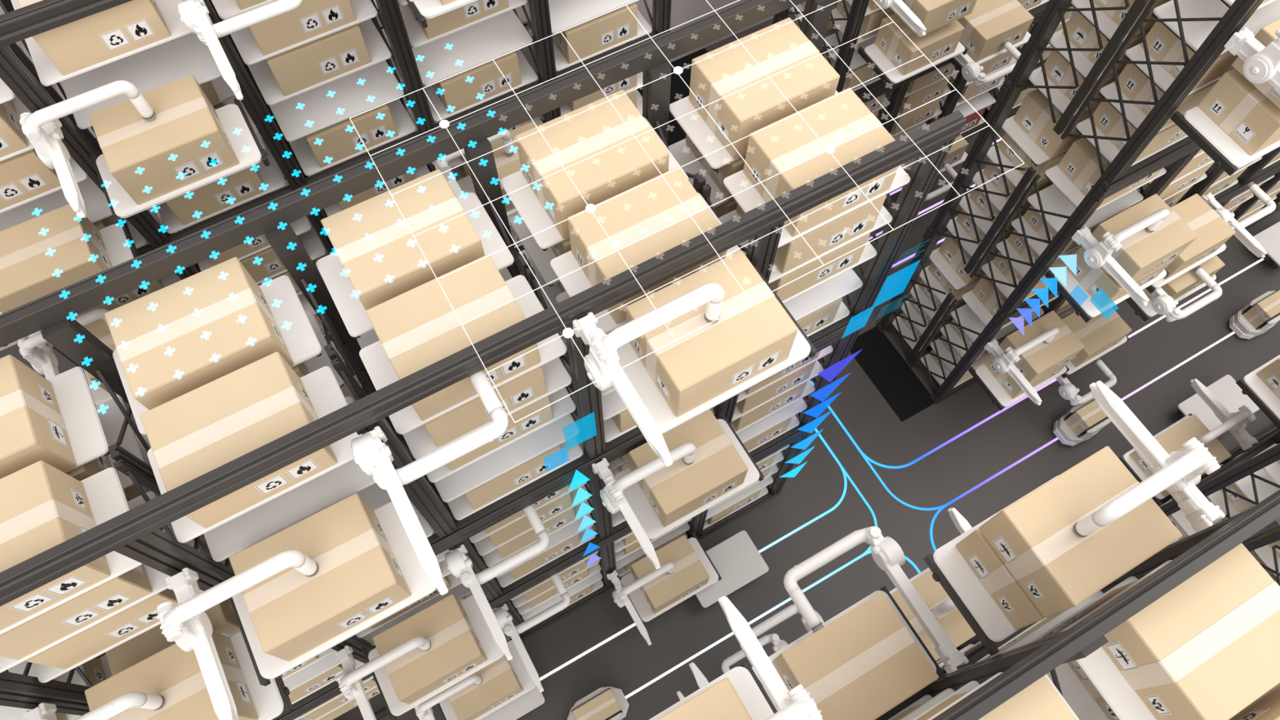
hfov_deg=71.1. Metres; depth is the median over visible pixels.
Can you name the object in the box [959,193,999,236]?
shelf
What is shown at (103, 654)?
cardboard box
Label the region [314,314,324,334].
cardboard box
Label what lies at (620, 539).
shelf
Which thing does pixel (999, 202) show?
shelf
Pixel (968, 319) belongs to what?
shelf
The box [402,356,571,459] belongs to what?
shelf
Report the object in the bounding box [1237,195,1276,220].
shelf
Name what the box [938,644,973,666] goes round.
shelf
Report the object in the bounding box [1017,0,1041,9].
cardboard box
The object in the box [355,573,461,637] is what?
shelf
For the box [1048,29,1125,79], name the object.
shelf
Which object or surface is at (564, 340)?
shelf
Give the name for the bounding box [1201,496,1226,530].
cardboard box
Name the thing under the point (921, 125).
shelf
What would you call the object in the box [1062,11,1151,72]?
cardboard box
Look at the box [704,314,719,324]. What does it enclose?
cup
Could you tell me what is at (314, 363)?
shelf
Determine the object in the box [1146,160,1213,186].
shelf
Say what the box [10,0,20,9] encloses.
shelf
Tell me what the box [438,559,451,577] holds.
shelf
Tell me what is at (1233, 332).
light
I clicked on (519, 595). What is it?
shelf
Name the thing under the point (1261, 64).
robot arm
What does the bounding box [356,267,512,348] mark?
shelf
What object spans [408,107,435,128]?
shelf
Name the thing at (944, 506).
light
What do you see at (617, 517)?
shelf
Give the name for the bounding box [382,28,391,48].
shelf
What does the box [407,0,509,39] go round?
cardboard box
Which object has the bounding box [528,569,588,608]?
cardboard box
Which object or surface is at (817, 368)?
shelf
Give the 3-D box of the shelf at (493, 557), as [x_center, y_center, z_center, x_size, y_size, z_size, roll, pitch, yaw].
[-0.841,1.129,6.650,0.860,0.050,0.485,-27,68,-12]
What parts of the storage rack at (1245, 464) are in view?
post, post, post, post, post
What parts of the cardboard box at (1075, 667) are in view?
handle with care label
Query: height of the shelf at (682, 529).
0.050 m
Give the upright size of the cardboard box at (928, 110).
0.301 m
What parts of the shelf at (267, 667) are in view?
rail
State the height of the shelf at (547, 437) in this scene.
0.050 m
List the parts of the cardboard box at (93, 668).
handle with care label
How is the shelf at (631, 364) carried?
attached to the storage rack at (137, 534)
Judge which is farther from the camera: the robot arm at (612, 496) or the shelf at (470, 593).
the shelf at (470, 593)
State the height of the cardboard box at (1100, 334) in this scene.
0.301 m
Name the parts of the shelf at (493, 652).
rail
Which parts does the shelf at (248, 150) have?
rail, rail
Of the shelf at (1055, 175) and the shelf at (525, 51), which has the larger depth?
the shelf at (525, 51)
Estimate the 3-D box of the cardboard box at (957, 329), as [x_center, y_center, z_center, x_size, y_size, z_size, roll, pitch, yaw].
[3.686,-0.396,9.419,0.603,0.301,0.467,-27,68,-12]
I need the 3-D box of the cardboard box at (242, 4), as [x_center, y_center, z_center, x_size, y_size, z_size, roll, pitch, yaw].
[-2.127,-2.371,5.111,0.603,0.301,0.467,-27,68,-12]
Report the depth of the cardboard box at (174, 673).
4.33 m
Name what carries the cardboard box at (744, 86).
on the shelf at (682, 110)
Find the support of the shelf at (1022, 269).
attached to the storage rack at (1119, 175)
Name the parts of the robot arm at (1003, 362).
guide blade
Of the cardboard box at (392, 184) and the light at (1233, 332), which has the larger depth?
the light at (1233, 332)
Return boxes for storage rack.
[0,0,671,404]
[0,0,966,719]
[772,0,1072,138]
[875,0,1279,404]
[875,489,1279,719]
[1159,423,1279,586]
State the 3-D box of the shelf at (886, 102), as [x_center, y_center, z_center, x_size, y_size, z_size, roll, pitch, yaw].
[2.306,-2.851,9.986,0.860,0.050,0.485,-27,68,-12]
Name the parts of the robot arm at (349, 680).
guide blade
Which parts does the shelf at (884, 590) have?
rail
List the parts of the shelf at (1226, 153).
rail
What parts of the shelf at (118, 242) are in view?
rail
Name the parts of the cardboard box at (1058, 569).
handle with care label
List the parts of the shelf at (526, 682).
rail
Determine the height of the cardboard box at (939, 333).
0.301 m
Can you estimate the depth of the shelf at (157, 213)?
7.29 m
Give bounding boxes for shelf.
[0,78,15,103]
[0,95,34,161]
[0,155,88,213]
[0,176,112,231]
[0,219,150,346]
[0,467,142,635]
[0,491,168,672]
[0,660,37,719]
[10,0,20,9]
[15,40,23,51]
[25,0,192,86]
[34,523,204,683]
[47,366,110,473]
[55,664,88,719]
[61,32,221,129]
[71,242,181,318]
[80,366,122,405]
[87,630,293,719]
[90,97,270,226]
[95,396,144,488]
[97,654,111,679]
[112,275,322,435]
[122,217,146,248]
[135,429,159,497]
[146,206,161,226]
[146,366,358,542]
[155,137,286,234]
[156,212,175,233]
[184,183,311,271]
[203,395,376,561]
[210,75,235,106]
[211,0,278,19]
[222,0,377,65]
[222,501,436,686]
[225,97,259,133]
[240,102,266,151]
[247,18,391,105]
[256,216,326,284]
[269,60,404,142]
[282,648,336,679]
[283,652,341,691]
[288,97,416,176]
[291,658,364,704]
[293,635,373,719]
[297,234,329,295]
[297,293,316,315]
[298,684,377,719]
[304,310,343,386]
[308,134,430,217]
[315,192,514,338]
[330,341,355,401]
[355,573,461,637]
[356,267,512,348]
[356,483,419,517]
[359,275,566,434]
[362,595,503,719]
[367,582,471,644]
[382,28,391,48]
[397,0,408,6]
[399,0,527,48]
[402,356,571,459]
[405,0,477,28]
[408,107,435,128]
[411,9,533,86]
[417,512,433,537]
[423,48,537,122]
[426,387,575,482]
[432,530,449,562]
[434,88,543,168]
[434,413,574,502]
[437,640,536,719]
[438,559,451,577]
[447,441,582,520]
[450,166,462,182]
[457,175,517,217]
[465,591,472,597]
[468,481,586,543]
[474,484,589,555]
[482,500,591,567]
[495,514,593,577]
[496,526,595,587]
[500,117,688,251]
[504,633,511,640]
[507,212,518,226]
[509,213,559,286]
[509,550,598,600]
[511,554,599,608]
[515,3,530,26]
[516,563,600,614]
[517,249,562,307]
[519,45,537,73]
[520,571,602,621]
[527,0,636,34]
[528,9,652,71]
[535,71,643,115]
[540,300,566,343]
[542,88,642,118]
[550,192,741,333]
[555,291,569,303]
[561,332,615,395]
[562,342,570,369]
[567,369,576,402]
[568,579,603,605]
[572,379,637,442]
[574,408,714,470]
[586,482,626,526]
[588,497,633,543]
[591,511,637,552]
[593,517,691,561]
[593,522,689,569]
[601,390,626,420]
[610,467,618,476]
[613,412,764,539]
[616,531,688,577]
[617,266,817,434]
[617,532,721,624]
[648,660,777,719]
[667,138,733,208]
[669,90,838,171]
[702,486,768,529]
[705,475,773,519]
[707,464,778,510]
[712,379,814,433]
[718,204,892,284]
[723,164,910,248]
[731,360,823,422]
[736,345,832,403]
[736,397,807,443]
[748,414,799,452]
[751,586,946,710]
[755,444,789,464]
[760,452,783,471]
[782,240,876,303]
[783,268,862,320]
[789,4,833,30]
[806,301,849,337]
[822,31,876,71]
[829,8,877,44]
[842,77,880,91]
[845,0,880,16]
[857,40,968,88]
[871,96,889,112]
[876,106,942,137]
[882,86,951,119]
[888,567,930,594]
[888,694,932,719]
[892,314,923,351]
[893,121,927,140]
[899,688,954,719]
[900,298,933,336]
[902,150,968,173]
[904,68,959,97]
[910,282,942,320]
[912,680,979,719]
[919,265,953,305]
[920,353,973,387]
[923,472,1062,655]
[927,671,1002,719]
[928,247,973,290]
[929,338,986,374]
[933,91,995,120]
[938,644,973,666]
[940,323,988,359]
[940,641,980,667]
[942,76,1004,106]
[946,216,984,258]
[948,31,1031,73]
[950,57,1017,86]
[950,303,1044,342]
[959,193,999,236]
[960,116,985,134]
[961,289,1058,328]
[968,363,1069,410]
[972,168,1027,213]
[975,617,1046,662]
[981,260,1048,302]
[985,102,1022,111]
[986,142,1042,189]
[995,62,1013,91]
[995,238,1065,281]
[1000,591,1103,653]
[1001,115,1068,166]
[1010,215,1081,259]
[1017,44,1050,49]
[1026,0,1048,10]
[1026,183,1143,233]
[1027,10,1070,27]
[1027,576,1137,644]
[1028,66,1100,115]
[1044,164,1166,211]
[1044,266,1169,322]
[1044,674,1079,719]
[1046,560,1172,719]
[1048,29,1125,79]
[1061,335,1129,378]
[1071,0,1152,41]
[1075,117,1187,166]
[1075,646,1156,719]
[1098,81,1175,132]
[1118,413,1231,506]
[1124,43,1222,96]
[1124,273,1218,321]
[1128,173,1207,208]
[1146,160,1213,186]
[1146,243,1229,293]
[1151,0,1279,55]
[1159,498,1172,506]
[1170,105,1279,175]
[1171,178,1238,207]
[1171,509,1196,536]
[1189,156,1262,189]
[1192,151,1204,158]
[1207,443,1277,519]
[1220,0,1275,9]
[1227,193,1253,210]
[1228,174,1274,202]
[1234,468,1279,505]
[1235,355,1279,430]
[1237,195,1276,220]
[1253,544,1279,577]
[1262,158,1279,169]
[1262,461,1279,484]
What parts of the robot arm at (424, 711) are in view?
guide blade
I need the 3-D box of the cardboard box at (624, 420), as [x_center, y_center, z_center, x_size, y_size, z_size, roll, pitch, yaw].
[0.030,0.074,5.561,0.603,0.301,0.467,-27,68,-12]
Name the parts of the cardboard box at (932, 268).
handle with care label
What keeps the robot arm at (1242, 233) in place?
attached to the storage rack at (1119, 175)
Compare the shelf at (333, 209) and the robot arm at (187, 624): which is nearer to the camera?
the robot arm at (187, 624)
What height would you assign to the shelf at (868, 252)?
0.050 m
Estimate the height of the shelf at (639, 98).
0.050 m
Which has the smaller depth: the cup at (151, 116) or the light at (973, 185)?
the cup at (151, 116)
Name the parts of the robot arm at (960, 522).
guide blade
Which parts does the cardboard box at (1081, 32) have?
handle with care label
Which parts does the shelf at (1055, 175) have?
rail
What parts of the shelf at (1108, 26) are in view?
rail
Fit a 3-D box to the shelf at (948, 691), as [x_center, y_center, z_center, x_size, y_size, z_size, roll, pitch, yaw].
[1.335,2.055,4.407,0.860,0.050,0.485,-27,68,-12]
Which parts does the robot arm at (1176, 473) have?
guide blade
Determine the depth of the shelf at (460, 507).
5.36 m
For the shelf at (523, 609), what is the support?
attached to the storage rack at (137, 534)
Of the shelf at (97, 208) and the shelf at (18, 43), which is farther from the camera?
the shelf at (97, 208)
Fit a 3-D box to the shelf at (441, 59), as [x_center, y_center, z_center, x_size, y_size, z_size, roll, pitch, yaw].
[-1.256,-2.286,6.455,0.860,0.050,0.485,-27,68,-12]
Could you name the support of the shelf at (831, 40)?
attached to the storage rack at (855, 19)
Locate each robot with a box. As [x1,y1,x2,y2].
[567,686,629,719]
[1053,397,1111,446]
[1229,290,1279,339]
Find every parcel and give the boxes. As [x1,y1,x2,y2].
[572,688,621,719]
[1065,400,1107,435]
[1243,289,1279,328]
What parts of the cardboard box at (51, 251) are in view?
handle with care label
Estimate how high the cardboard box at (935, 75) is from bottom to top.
0.301 m
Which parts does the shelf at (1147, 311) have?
rail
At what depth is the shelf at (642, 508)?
5.80 m
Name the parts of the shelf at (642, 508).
rail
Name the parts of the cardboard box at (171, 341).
handle with care label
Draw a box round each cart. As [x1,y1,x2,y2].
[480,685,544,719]
[1177,374,1259,431]
[1253,221,1279,268]
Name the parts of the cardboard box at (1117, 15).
handle with care label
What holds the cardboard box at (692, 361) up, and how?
on the shelf at (631, 364)
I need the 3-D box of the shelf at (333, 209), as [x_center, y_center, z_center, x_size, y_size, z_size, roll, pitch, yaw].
[-2.131,-1.444,7.079,0.860,0.050,0.485,-27,68,-12]
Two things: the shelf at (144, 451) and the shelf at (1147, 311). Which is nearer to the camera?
the shelf at (144, 451)
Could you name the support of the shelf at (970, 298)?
attached to the storage rack at (1119, 175)
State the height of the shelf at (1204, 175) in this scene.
0.050 m
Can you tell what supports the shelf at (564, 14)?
attached to the storage rack at (18, 72)
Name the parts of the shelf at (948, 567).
rail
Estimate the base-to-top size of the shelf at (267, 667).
0.091 m
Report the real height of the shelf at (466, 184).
0.091 m
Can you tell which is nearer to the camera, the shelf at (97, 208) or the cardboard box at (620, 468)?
the shelf at (97, 208)
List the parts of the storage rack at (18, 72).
post, post, post, post, post, post, post, post, post, post, post, post, post, post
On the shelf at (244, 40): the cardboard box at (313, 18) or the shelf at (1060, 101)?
the cardboard box at (313, 18)
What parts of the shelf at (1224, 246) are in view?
rail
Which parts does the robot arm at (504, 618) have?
guide blade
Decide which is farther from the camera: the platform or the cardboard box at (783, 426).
the platform
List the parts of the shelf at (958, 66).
rail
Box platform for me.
[695,530,768,608]
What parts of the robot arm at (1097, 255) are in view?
guide blade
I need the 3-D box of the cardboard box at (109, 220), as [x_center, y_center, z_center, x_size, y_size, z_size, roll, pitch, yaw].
[-3.874,-0.865,5.986,0.603,0.301,0.467,-27,68,-12]
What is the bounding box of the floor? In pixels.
[0,10,1279,719]
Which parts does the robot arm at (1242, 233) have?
guide blade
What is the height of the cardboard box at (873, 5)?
0.301 m
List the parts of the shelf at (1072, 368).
rail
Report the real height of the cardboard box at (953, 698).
0.301 m
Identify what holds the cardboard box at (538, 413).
on the shelf at (562, 404)
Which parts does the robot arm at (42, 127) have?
guide blade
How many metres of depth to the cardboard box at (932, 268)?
9.25 m
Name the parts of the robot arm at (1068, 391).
guide blade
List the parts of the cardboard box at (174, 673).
handle with care label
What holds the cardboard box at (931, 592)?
on the shelf at (926, 570)
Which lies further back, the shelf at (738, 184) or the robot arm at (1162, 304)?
the robot arm at (1162, 304)
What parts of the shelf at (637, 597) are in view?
rail, rail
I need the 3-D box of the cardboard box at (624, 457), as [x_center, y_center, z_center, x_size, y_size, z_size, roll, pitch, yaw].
[0.027,0.312,6.063,0.603,0.301,0.467,-27,68,-12]
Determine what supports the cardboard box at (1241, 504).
on the shelf at (1217, 498)
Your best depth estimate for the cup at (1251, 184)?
8.31 m
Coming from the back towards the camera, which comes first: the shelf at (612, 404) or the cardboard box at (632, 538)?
the cardboard box at (632, 538)
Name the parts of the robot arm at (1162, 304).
guide blade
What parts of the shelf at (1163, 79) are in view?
rail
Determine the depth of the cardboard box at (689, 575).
8.49 m
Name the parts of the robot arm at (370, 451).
guide blade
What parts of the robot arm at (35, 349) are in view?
guide blade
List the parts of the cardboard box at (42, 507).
handle with care label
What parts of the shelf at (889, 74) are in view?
rail, rail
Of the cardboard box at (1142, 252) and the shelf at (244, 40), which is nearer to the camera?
the shelf at (244, 40)
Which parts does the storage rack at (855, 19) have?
post, post, post, post, post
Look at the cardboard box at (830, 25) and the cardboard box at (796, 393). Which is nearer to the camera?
the cardboard box at (796, 393)
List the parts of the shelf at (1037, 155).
rail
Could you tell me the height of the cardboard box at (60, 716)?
0.301 m
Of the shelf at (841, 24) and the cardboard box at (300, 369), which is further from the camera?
the shelf at (841, 24)
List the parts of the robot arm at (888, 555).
guide blade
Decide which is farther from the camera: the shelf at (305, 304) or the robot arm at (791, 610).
the shelf at (305, 304)
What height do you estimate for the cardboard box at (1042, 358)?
0.301 m
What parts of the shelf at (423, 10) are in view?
rail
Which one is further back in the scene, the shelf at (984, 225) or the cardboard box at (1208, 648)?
the shelf at (984, 225)
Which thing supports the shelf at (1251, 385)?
attached to the storage rack at (1245, 464)
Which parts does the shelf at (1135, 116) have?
rail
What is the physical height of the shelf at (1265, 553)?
0.050 m
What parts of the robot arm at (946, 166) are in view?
guide blade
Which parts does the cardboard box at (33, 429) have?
handle with care label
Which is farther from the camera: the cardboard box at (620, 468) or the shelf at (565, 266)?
the cardboard box at (620, 468)
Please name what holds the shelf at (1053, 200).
attached to the storage rack at (1119, 175)
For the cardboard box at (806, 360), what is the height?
0.301 m
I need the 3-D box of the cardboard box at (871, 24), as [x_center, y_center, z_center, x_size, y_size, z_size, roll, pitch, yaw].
[2.307,-3.473,8.659,0.603,0.301,0.467,-27,68,-12]
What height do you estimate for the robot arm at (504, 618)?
0.166 m
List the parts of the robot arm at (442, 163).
guide blade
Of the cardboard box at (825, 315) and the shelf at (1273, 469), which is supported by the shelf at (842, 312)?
the cardboard box at (825, 315)
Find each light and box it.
[539,410,847,680]
[625,467,877,698]
[809,257,1263,468]
[857,550,920,573]
[859,331,1235,510]
[867,183,975,240]
[889,137,1001,195]
[891,237,945,267]
[929,503,947,551]
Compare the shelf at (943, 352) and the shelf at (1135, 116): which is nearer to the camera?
the shelf at (1135, 116)
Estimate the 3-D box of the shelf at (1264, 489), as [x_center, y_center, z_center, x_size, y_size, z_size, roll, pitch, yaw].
[5.206,0.937,7.173,0.860,0.050,0.485,-27,68,-12]
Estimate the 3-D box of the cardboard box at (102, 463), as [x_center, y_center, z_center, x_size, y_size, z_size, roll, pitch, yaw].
[-2.845,0.505,4.134,0.603,0.301,0.467,-27,68,-12]
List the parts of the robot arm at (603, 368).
guide blade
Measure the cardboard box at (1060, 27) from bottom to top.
0.301 m
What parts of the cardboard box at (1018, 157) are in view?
handle with care label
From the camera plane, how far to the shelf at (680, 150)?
5.08 m
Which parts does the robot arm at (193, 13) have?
guide blade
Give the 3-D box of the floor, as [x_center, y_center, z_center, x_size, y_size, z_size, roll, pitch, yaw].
[4.511,-8.392,14.352,54.000,0.100,44.000,-27,68,-12]
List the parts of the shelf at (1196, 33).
rail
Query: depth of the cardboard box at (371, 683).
7.44 m
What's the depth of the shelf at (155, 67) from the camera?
5.36 m
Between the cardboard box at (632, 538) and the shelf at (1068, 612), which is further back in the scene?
the cardboard box at (632, 538)
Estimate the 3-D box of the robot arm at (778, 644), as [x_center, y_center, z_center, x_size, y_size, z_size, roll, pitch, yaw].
[1.175,2.892,7.901,0.638,0.168,0.826,-27,68,-12]
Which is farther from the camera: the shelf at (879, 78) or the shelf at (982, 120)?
the shelf at (982, 120)
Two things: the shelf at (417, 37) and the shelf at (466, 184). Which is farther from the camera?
the shelf at (466, 184)
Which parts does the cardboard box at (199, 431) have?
handle with care label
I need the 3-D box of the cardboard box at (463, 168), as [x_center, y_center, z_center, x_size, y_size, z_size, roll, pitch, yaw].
[-1.268,-1.804,7.454,0.603,0.301,0.467,-27,68,-12]
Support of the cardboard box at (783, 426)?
on the shelf at (794, 422)
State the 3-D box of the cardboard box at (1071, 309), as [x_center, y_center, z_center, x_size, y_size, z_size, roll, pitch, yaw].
[4.554,-0.684,9.959,0.603,0.301,0.467,-27,68,-12]
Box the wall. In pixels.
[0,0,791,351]
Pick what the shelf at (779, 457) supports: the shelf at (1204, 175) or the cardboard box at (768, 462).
the cardboard box at (768, 462)
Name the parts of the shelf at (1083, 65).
rail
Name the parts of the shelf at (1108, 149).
rail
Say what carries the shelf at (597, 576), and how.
attached to the storage rack at (137, 534)
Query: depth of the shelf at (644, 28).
6.91 m
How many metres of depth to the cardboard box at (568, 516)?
6.39 m
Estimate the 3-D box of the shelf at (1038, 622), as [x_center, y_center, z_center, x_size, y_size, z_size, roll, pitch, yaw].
[2.204,1.773,4.961,0.860,0.050,0.485,-27,68,-12]
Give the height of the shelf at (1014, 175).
0.050 m
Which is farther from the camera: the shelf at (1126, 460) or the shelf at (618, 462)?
the shelf at (1126, 460)
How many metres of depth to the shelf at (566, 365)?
5.75 m
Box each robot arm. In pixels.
[17,308,109,379]
[19,80,155,218]
[22,691,165,719]
[156,549,319,719]
[177,0,302,100]
[333,635,431,719]
[351,369,508,595]
[413,674,482,719]
[431,129,513,198]
[444,504,549,661]
[493,573,570,692]
[572,282,724,466]
[591,442,695,568]
[606,561,674,645]
[676,690,684,700]
[688,662,708,688]
[717,595,822,719]
[721,633,787,673]
[739,604,824,666]
[783,526,968,673]
[875,0,926,36]
[900,161,957,200]
[930,507,972,618]
[955,40,1021,88]
[984,326,1059,405]
[1055,358,1116,405]
[1071,208,1169,306]
[1072,380,1225,537]
[1151,265,1222,322]
[1190,378,1257,450]
[1201,181,1275,257]
[1224,27,1279,90]
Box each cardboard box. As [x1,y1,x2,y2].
[0,99,27,157]
[0,148,60,209]
[0,204,112,313]
[0,354,76,479]
[0,460,111,630]
[0,564,152,659]
[17,0,170,75]
[26,588,178,669]
[53,678,66,719]
[65,455,111,480]
[73,244,164,317]
[82,657,106,685]
[83,290,155,394]
[84,631,258,719]
[88,75,239,204]
[92,215,116,230]
[95,652,106,658]
[104,257,293,409]
[105,550,239,675]
[123,483,148,501]
[140,351,337,528]
[164,164,266,225]
[191,191,274,265]
[199,533,208,550]
[200,80,219,104]
[213,101,226,109]
[229,493,411,661]
[235,0,266,9]
[240,235,303,282]
[248,0,356,55]
[257,260,318,293]
[265,23,371,96]
[280,655,318,678]
[288,663,343,702]
[291,361,309,377]
[299,677,368,716]
[302,678,376,719]
[304,102,398,167]
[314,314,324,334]
[318,686,379,719]
[320,168,484,310]
[322,139,414,210]
[365,254,540,420]
[370,575,451,628]
[372,594,487,704]
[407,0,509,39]
[424,365,547,447]
[431,50,521,113]
[438,89,528,160]
[440,0,456,5]
[447,395,553,471]
[448,653,523,719]
[457,162,469,177]
[463,121,536,212]
[464,444,559,510]
[485,485,568,533]
[488,493,572,546]
[497,507,575,558]
[509,225,521,246]
[510,533,581,579]
[515,89,669,239]
[521,22,535,56]
[522,558,584,592]
[523,560,586,600]
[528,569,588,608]
[550,237,571,257]
[551,1,637,63]
[555,43,637,111]
[556,281,565,292]
[567,167,727,324]
[569,585,591,604]
[612,408,635,432]
[617,461,628,471]
[619,453,628,461]
[622,530,669,555]
[622,533,636,545]
[623,536,677,571]
[626,88,636,107]
[626,250,798,417]
[628,409,748,527]
[631,534,709,613]
[656,676,752,719]
[685,133,746,199]
[688,17,839,159]
[706,488,761,524]
[713,198,737,217]
[728,466,771,497]
[731,381,807,431]
[735,360,815,413]
[736,195,886,273]
[742,88,899,236]
[742,417,791,451]
[744,351,820,395]
[755,450,777,463]
[756,453,776,470]
[769,232,870,301]
[773,592,938,719]
[795,16,839,55]
[795,297,842,334]
[800,1,838,29]
[823,52,879,89]
[835,0,894,39]
[854,80,884,111]
[867,0,879,10]
[871,110,879,117]
[874,13,964,75]
[877,97,940,134]
[884,76,950,114]
[890,570,976,661]
[891,704,921,719]
[896,0,977,37]
[900,312,942,346]
[906,62,955,93]
[906,116,968,169]
[910,296,953,331]
[916,690,970,719]
[918,279,966,315]
[924,107,985,132]
[928,262,981,300]
[928,349,975,386]
[938,232,999,284]
[939,334,991,371]
[946,70,1002,102]
[949,319,1028,357]
[955,208,1013,252]
[955,527,1045,629]
[956,0,1034,62]
[968,184,1030,230]
[969,47,1017,82]
[972,274,1049,326]
[978,446,1182,617]
[978,675,1076,719]
[982,160,1053,207]
[983,610,1065,659]
[984,354,1069,399]
[987,88,1036,106]
[992,252,1046,298]
[997,132,1067,182]
[999,310,1084,383]
[1007,229,1082,277]
[1013,88,1100,158]
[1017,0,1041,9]
[1017,45,1053,62]
[1022,205,1128,255]
[1027,20,1068,44]
[1031,306,1075,321]
[1035,5,1074,22]
[1036,579,1137,640]
[1040,47,1124,109]
[1044,301,1070,313]
[1057,137,1161,207]
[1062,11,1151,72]
[1062,311,1132,367]
[1064,246,1173,301]
[1067,660,1118,719]
[1089,101,1186,162]
[1091,193,1197,287]
[1093,0,1170,34]
[1102,542,1279,719]
[1114,63,1218,128]
[1129,413,1231,497]
[1136,160,1214,199]
[1140,22,1238,91]
[1142,255,1225,300]
[1164,186,1191,207]
[1164,193,1235,279]
[1167,514,1188,540]
[1172,152,1212,182]
[1176,167,1247,203]
[1198,67,1279,155]
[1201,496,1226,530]
[1208,160,1253,184]
[1220,444,1276,512]
[1223,183,1262,209]
[1228,203,1241,213]
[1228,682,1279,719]
[1231,18,1279,108]
[1231,178,1266,199]
[1233,685,1279,719]
[1236,205,1264,222]
[1240,189,1279,217]
[1242,527,1279,583]
[1256,357,1279,398]
[1265,151,1279,166]
[1266,182,1279,195]
[1267,528,1279,558]
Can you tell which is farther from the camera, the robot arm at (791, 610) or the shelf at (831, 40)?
the shelf at (831, 40)
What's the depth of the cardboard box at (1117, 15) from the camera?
5.98 m
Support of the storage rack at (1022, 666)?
on the floor
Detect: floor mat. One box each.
[636,48,707,146]
[849,326,935,422]
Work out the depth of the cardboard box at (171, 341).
3.89 m
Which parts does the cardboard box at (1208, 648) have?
handle with care label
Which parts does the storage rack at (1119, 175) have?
post, post, post, post, post, post, post, post, post, post, post, post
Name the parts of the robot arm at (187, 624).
guide blade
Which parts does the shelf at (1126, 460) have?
rail, rail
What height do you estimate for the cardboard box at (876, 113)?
0.301 m
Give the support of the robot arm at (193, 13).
attached to the storage rack at (18, 72)
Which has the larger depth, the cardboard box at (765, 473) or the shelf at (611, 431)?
the cardboard box at (765, 473)
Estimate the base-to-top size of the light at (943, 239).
0.005 m
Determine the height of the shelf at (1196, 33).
0.050 m
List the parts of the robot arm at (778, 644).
guide blade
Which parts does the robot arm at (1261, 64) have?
guide blade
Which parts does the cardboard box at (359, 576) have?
handle with care label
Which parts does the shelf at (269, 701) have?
rail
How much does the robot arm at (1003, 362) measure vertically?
0.364 m
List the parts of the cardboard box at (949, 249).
handle with care label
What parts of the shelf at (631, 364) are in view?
rail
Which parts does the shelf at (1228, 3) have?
rail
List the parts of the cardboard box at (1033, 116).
handle with care label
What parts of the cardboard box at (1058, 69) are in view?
handle with care label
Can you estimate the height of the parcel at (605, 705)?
0.271 m
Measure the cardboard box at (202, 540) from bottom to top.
0.301 m
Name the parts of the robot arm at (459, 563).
guide blade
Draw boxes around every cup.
[143,110,155,121]
[153,694,165,710]
[306,563,319,577]
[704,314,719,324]
[810,622,823,632]
[1072,522,1087,537]
[1192,265,1200,271]
[1246,181,1254,187]
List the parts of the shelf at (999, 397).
rail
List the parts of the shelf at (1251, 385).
rail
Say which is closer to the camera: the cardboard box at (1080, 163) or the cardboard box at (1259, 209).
the cardboard box at (1080, 163)
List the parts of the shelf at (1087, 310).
rail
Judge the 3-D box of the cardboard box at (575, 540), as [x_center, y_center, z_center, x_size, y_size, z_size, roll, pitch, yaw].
[-0.850,1.375,7.153,0.603,0.301,0.467,-27,68,-12]
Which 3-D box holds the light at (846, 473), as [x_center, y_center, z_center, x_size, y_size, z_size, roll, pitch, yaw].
[-0.960,3.223,8.749,7.770,0.001,0.961,-27,68,-12]
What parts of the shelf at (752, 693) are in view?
rail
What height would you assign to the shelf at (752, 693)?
0.091 m
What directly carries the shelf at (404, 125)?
attached to the storage rack at (18, 72)
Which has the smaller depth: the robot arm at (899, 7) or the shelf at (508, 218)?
the robot arm at (899, 7)
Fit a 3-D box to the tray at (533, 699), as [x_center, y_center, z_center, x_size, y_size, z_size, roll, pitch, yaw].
[-1.348,3.273,8.585,0.780,0.250,0.480,-27,68,-12]
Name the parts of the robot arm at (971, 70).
guide blade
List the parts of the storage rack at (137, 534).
post, post, post, post, post, post, post, post, post, post, post, post, post, post, post, post, post, post, post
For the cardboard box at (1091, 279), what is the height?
0.301 m
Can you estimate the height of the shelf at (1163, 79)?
0.050 m
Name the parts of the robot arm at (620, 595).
guide blade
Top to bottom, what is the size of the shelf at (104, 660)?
0.050 m
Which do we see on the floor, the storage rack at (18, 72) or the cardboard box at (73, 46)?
the storage rack at (18, 72)
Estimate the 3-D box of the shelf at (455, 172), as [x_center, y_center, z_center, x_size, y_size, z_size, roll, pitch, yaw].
[-1.263,-1.735,7.615,0.860,0.050,0.485,-27,68,-12]
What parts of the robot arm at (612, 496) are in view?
guide blade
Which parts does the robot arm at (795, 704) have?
guide blade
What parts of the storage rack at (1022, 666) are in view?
post, post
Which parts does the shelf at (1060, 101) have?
rail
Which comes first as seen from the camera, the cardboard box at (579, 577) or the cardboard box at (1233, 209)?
the cardboard box at (579, 577)
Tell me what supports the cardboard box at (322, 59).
on the shelf at (271, 91)
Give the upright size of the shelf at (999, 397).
0.091 m
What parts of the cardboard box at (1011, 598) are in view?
handle with care label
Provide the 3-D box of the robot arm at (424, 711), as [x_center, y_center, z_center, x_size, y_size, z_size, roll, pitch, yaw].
[-1.642,3.066,7.867,0.634,0.364,0.746,-27,68,-12]

